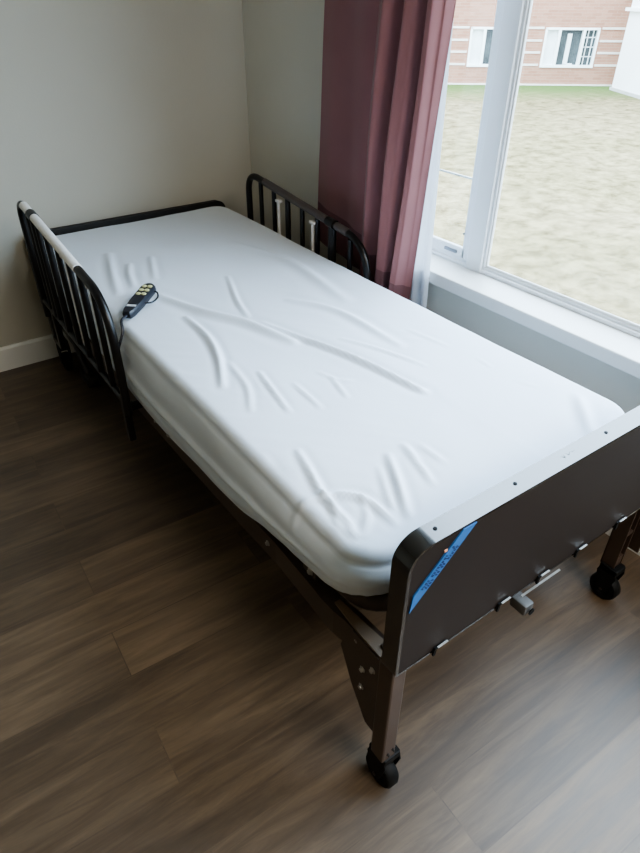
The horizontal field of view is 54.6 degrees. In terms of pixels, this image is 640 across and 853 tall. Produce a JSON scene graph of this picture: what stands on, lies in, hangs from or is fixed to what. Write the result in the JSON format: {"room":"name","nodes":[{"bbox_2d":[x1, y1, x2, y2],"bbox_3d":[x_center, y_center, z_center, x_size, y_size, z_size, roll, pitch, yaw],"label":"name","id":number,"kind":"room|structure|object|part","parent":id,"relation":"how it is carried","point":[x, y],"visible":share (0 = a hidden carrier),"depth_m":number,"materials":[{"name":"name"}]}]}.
{"room":"care facility","nodes":[
{"label":"care facility","id":0,"kind":"room"},
{"bbox_2d":[0,0,253,346],"bbox_3d":[-1.888,-1.219,1.759,3.746,2.750,0.100,-22,41,-28],"label":"wall","id":1,"kind":"structure","parent":0,"point":[109,108],"depth_m":2.57,"materials":[{"name":"paint"}]},
{"bbox_2d":[0,331,74,371],"bbox_3d":[-1.868,-0.112,2.480,3.732,0.109,0.014,-22,41,-28],"label":"baseboard","id":2,"kind":"structure","parent":1,"relation":"attached to","point":[20,354],"depth_m":2.80,"materials":[{"name":"white paint"}]},
{"bbox_2d":[0,352,639,852],"bbox_3d":[-0.258,1.213,0.803,4.085,0.100,5.558,-22,41,-28],"label":"floor","id":3,"kind":"structure","parent":0,"point":[166,686],"depth_m":1.52,"materials":[{"name":"brown wood"}]},
{"bbox_2d":[17,173,639,788],"bbox_3d":[-0.171,-0.227,2.082,0.983,0.776,2.340,-22,41,-28],"label":"hospital bed","id":4,"kind":"object","parent":3,"relation":"on","point":[451,571],"visible":0.7,"depth_m":1.20,"materials":[{"name":"brown metal"}]},
{"bbox_3d":[-1.007,-0.577,2.280,0.027,0.390,0.027,-22,41,-28],"label":"post","id":5,"kind":"part","parent":4,"relation":"part of","materials":[{"name":"black metal"}]},
{"bbox_3d":[-1.161,-0.497,2.677,0.035,0.282,0.040,-22,41,-28],"label":"leg","id":6,"kind":"part","parent":4,"relation":"part of","materials":[{"name":"brown metal"}]},
{"bbox_3d":[-0.860,-0.442,2.121,0.027,0.474,0.907,-22,41,-28],"label":"rail","id":7,"kind":"part","parent":4,"relation":"part of","materials":[{"name":"black metal"}]},
{"bbox_3d":[-0.833,-0.803,2.820,0.914,0.317,0.039,-22,41,-28],"label":"edge moulding","id":8,"kind":"part","parent":4,"relation":"part of","materials":[{"name":"black plastic"}]},
{"bbox_3d":[-0.500,-0.037,1.917,0.060,0.177,2.200,-22,41,-28],"label":"frame rail","id":9,"kind":"part","parent":4,"relation":"part of","materials":[{"name":"brown metal"}]},
{"bbox_3d":[-0.072,-0.726,2.545,0.027,0.458,0.867,-22,41,-28],"label":"rail","id":10,"kind":"part","parent":4,"relation":"part of","materials":[{"name":"black metal"}]},
{"bbox_3d":[0.043,-0.628,2.416,0.027,0.327,0.027,-22,41,-28],"label":"post","id":11,"kind":"part","parent":4,"relation":"part of","materials":[{"name":"black metal"}]},
{"bbox_2d":[44,206,624,595],"bbox_3d":[-0.197,-0.287,2.072,0.910,0.300,2.173,-22,41,-28],"label":"mattress","id":12,"kind":"object","parent":4,"relation":"on","point":[340,413],"visible":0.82,"depth_m":1.58,"materials":[{"name":"white fabric"}]},
{"bbox_2d":[119,283,158,401],"bbox_3d":[-0.580,-0.260,2.039,0.143,0.385,0.330,-5,36,-7],"label":"remote control","id":13,"kind":"object","parent":12,"relation":"on","point":[142,297],"visible":0.74,"depth_m":1.92,"materials":[{"name":"grey plastic"}]},
{"bbox_3d":[-0.622,-0.244,2.042,0.057,0.355,0.330,-5,36,-7],"label":"cord","id":14,"kind":"part","parent":13,"relation":"part of","materials":[{"name":"grey plastic"}]},
{"bbox_3d":[0.085,0.500,1.217,0.005,0.239,0.145,-22,41,-28],"label":"gusset plate","id":15,"kind":"part","parent":4,"relation":"part of","materials":[{"name":"brown metal"}]},
{"bbox_3d":[-0.181,-0.251,2.087,0.846,0.122,2.160,-22,41,-28],"label":"deck frame","id":16,"kind":"part","parent":4,"relation":"part of","materials":[{"name":"brown metal"}]},
{"bbox_3d":[0.130,0.541,1.187,0.035,0.322,0.038,-22,41,-28],"label":"leg","id":17,"kind":"part","parent":4,"relation":"part of","materials":[{"name":"brown metal"}]},
{"bbox_2d":[421,545,458,589],"bbox_3d":[0.187,0.220,0.966,0.074,0.068,0.001,-22,41,-28],"label":"print","id":18,"kind":"object","parent":4,"relation":"attached to","point":[442,563],"depth_m":0.96},
{"bbox_3d":[0.491,0.152,1.214,0.914,0.306,0.039,-22,41,-28],"label":"edge moulding","id":19,"kind":"part","parent":4,"relation":"part of","materials":[{"name":"black plastic"}]},
{"bbox_3d":[0.492,0.155,1.214,0.900,0.295,0.032,-22,41,-28],"label":"footboard","id":20,"kind":"part","parent":4,"relation":"part of","materials":[{"name":"brown metal"}]},
{"bbox_2d":[509,592,533,615],"bbox_3d":[0.332,0.243,1.546,0.060,0.168,0.522,-22,41,-28],"label":"socket","id":21,"kind":"object","parent":4,"relation":"attached to","point":[523,605],"depth_m":1.42,"materials":[{"name":"metal"}]},
{"bbox_3d":[0.799,0.243,1.611,0.036,0.327,0.040,-22,41,-28],"label":"leg","id":22,"kind":"part","parent":4,"relation":"part of","materials":[{"name":"brown metal"}]},
{"bbox_3d":[0.810,0.206,1.640,0.005,0.239,0.145,-22,41,-28],"label":"gusset plate","id":23,"kind":"part","parent":4,"relation":"part of","materials":[{"name":"brown metal"}]},
{"bbox_2d":[242,0,639,412],"bbox_3d":[1.317,-0.587,0.894,0.240,2.750,5.558,-22,41,-28],"label":"wall","id":24,"kind":"structure","parent":0,"point":[283,39],"depth_m":2.51,"materials":[{"name":"paint"}]},
{"bbox_2d":[429,253,639,378],"bbox_3d":[0.984,-0.122,1.629,0.152,0.044,2.680,-22,41,-28],"label":"windowsill","id":25,"kind":"structure","parent":24,"relation":"attached to","point":[616,348],"depth_m":1.91,"materials":[{"name":"white paint"}]},
{"bbox_2d":[432,0,639,337],"bbox_3d":[1.046,-0.991,1.064,0.039,2.028,2.580,-22,41,-28],"label":"window","id":26,"kind":"structure","parent":24,"relation":"in","point":[512,17],"depth_m":1.95,"materials":[{"name":"white plastic"}]},
{"bbox_3d":[0.440,-1.477,1.777,0.018,1.964,0.372,-22,41,-28],"label":"casement sash","id":27,"kind":"part","parent":26,"relation":"part of","materials":[{"name":"white plastic"}]},
{"bbox_3d":[1.046,-0.991,1.064,0.030,2.028,2.580,-22,41,-28],"label":"frame","id":28,"kind":"part","parent":26,"relation":"part of","materials":[{"name":"white plastic"}]},
{"bbox_2d":[606,528,639,555],"bbox_3d":[1.206,0.534,1.596,0.014,0.109,5.358,-22,41,-28],"label":"baseboard","id":29,"kind":"structure","parent":24,"relation":"attached to","point":[610,530],"depth_m":1.92,"materials":[{"name":"white paint"}]},
{"bbox_3d":[-0.243,-1.115,-0.842,4.085,0.100,5.558,-22,41,-28],"label":"ceiling","id":30,"kind":"structure","parent":0,"visible":0},
{"bbox_3d":[0.187,-2.421,1.179,0.060,0.095,0.820,-22,41,-28],"label":"trim","id":31,"kind":"structure","parent":30,"relation":"attached to","visible":0},
{"bbox_2d":[318,0,455,299],"bbox_3d":[0.180,-1.421,1.795,0.096,2.260,0.779,-22,41,-28],"label":"curtain","id":32,"kind":"object","parent":31,"relation":"hanging from","point":[384,61],"visible":0.86,"depth_m":2.08,"materials":[{"name":"fabric"}]},
{"bbox_2d":[409,19,453,308],"bbox_3d":[0.307,-1.361,1.746,0.025,2.300,0.306,-22,41,-28],"label":"sheer curtain","id":33,"kind":"object","parent":31,"relation":"hanging from","point":[418,294],"visible":0.16,"depth_m":2.09,"materials":[{"name":"white fabric"}]},
{"label":"outside","id":34,"kind":"structure","parent":0,"visible":0},
{"bbox_2d":[433,84,639,324],"bbox_3d":[14.883,-10.097,17.728,44.054,0.100,75.000,-22,41,-28],"label":"ground","id":35,"kind":"structure","parent":34,"point":[568,219],"depth_m":7.04,"materials":[{"name":"beige sand"}]},
{"bbox_2d":[447,0,632,85],"bbox_3d":[1.619,-10.326,13.552,11.600,5.050,0.351,1,35,1],"label":"brick building","id":36,"kind":"structure","parent":35,"relation":"on","point":[569,42],"depth_m":14.30,"materials":[{"name":"brick"}]},
{"bbox_2d":[469,29,483,63],"bbox_3d":[3.633,-8.871,14.448,0.312,0.760,0.020,1,35,2],"label":"window blind","id":37,"kind":"object","parent":36,"relation":"hanging from","point":[477,36],"depth_m":14.45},
{"bbox_3d":[4.227,-8.856,14.433,0.878,0.760,0.020,1,35,2],"label":"pane","id":38,"kind":"part","parent":36,"relation":"part of","materials":[{"name":"grey glass"}]},
{"bbox_2d":[542,30,557,64],"bbox_3d":[5.331,-8.828,14.404,0.312,0.760,0.020,1,35,2],"label":"window blind","id":39,"kind":"object","parent":36,"relation":"hanging from","point":[552,35],"depth_m":14.40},
{"bbox_3d":[5.926,-8.813,14.388,0.878,0.760,0.020,1,35,2],"label":"pane","id":40,"kind":"part","parent":36,"relation":"part of","materials":[{"name":"grey glass"}]},
{"bbox_2d":[609,0,639,98],"bbox_3d":[8.242,-8.313,11.070,3.080,4.600,4.630,-2,35,-3],"label":"building","id":41,"kind":"structure","parent":35,"relation":"on","point":[626,81],"depth_m":13.30,"materials":[{"name":"white paint"}]},
{"bbox_3d":[6.741,-7.640,11.437,0.080,0.060,4.630,-2,35,-3],"label":"trim moulding","id":42,"kind":"part","parent":41,"relation":"part of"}
]}

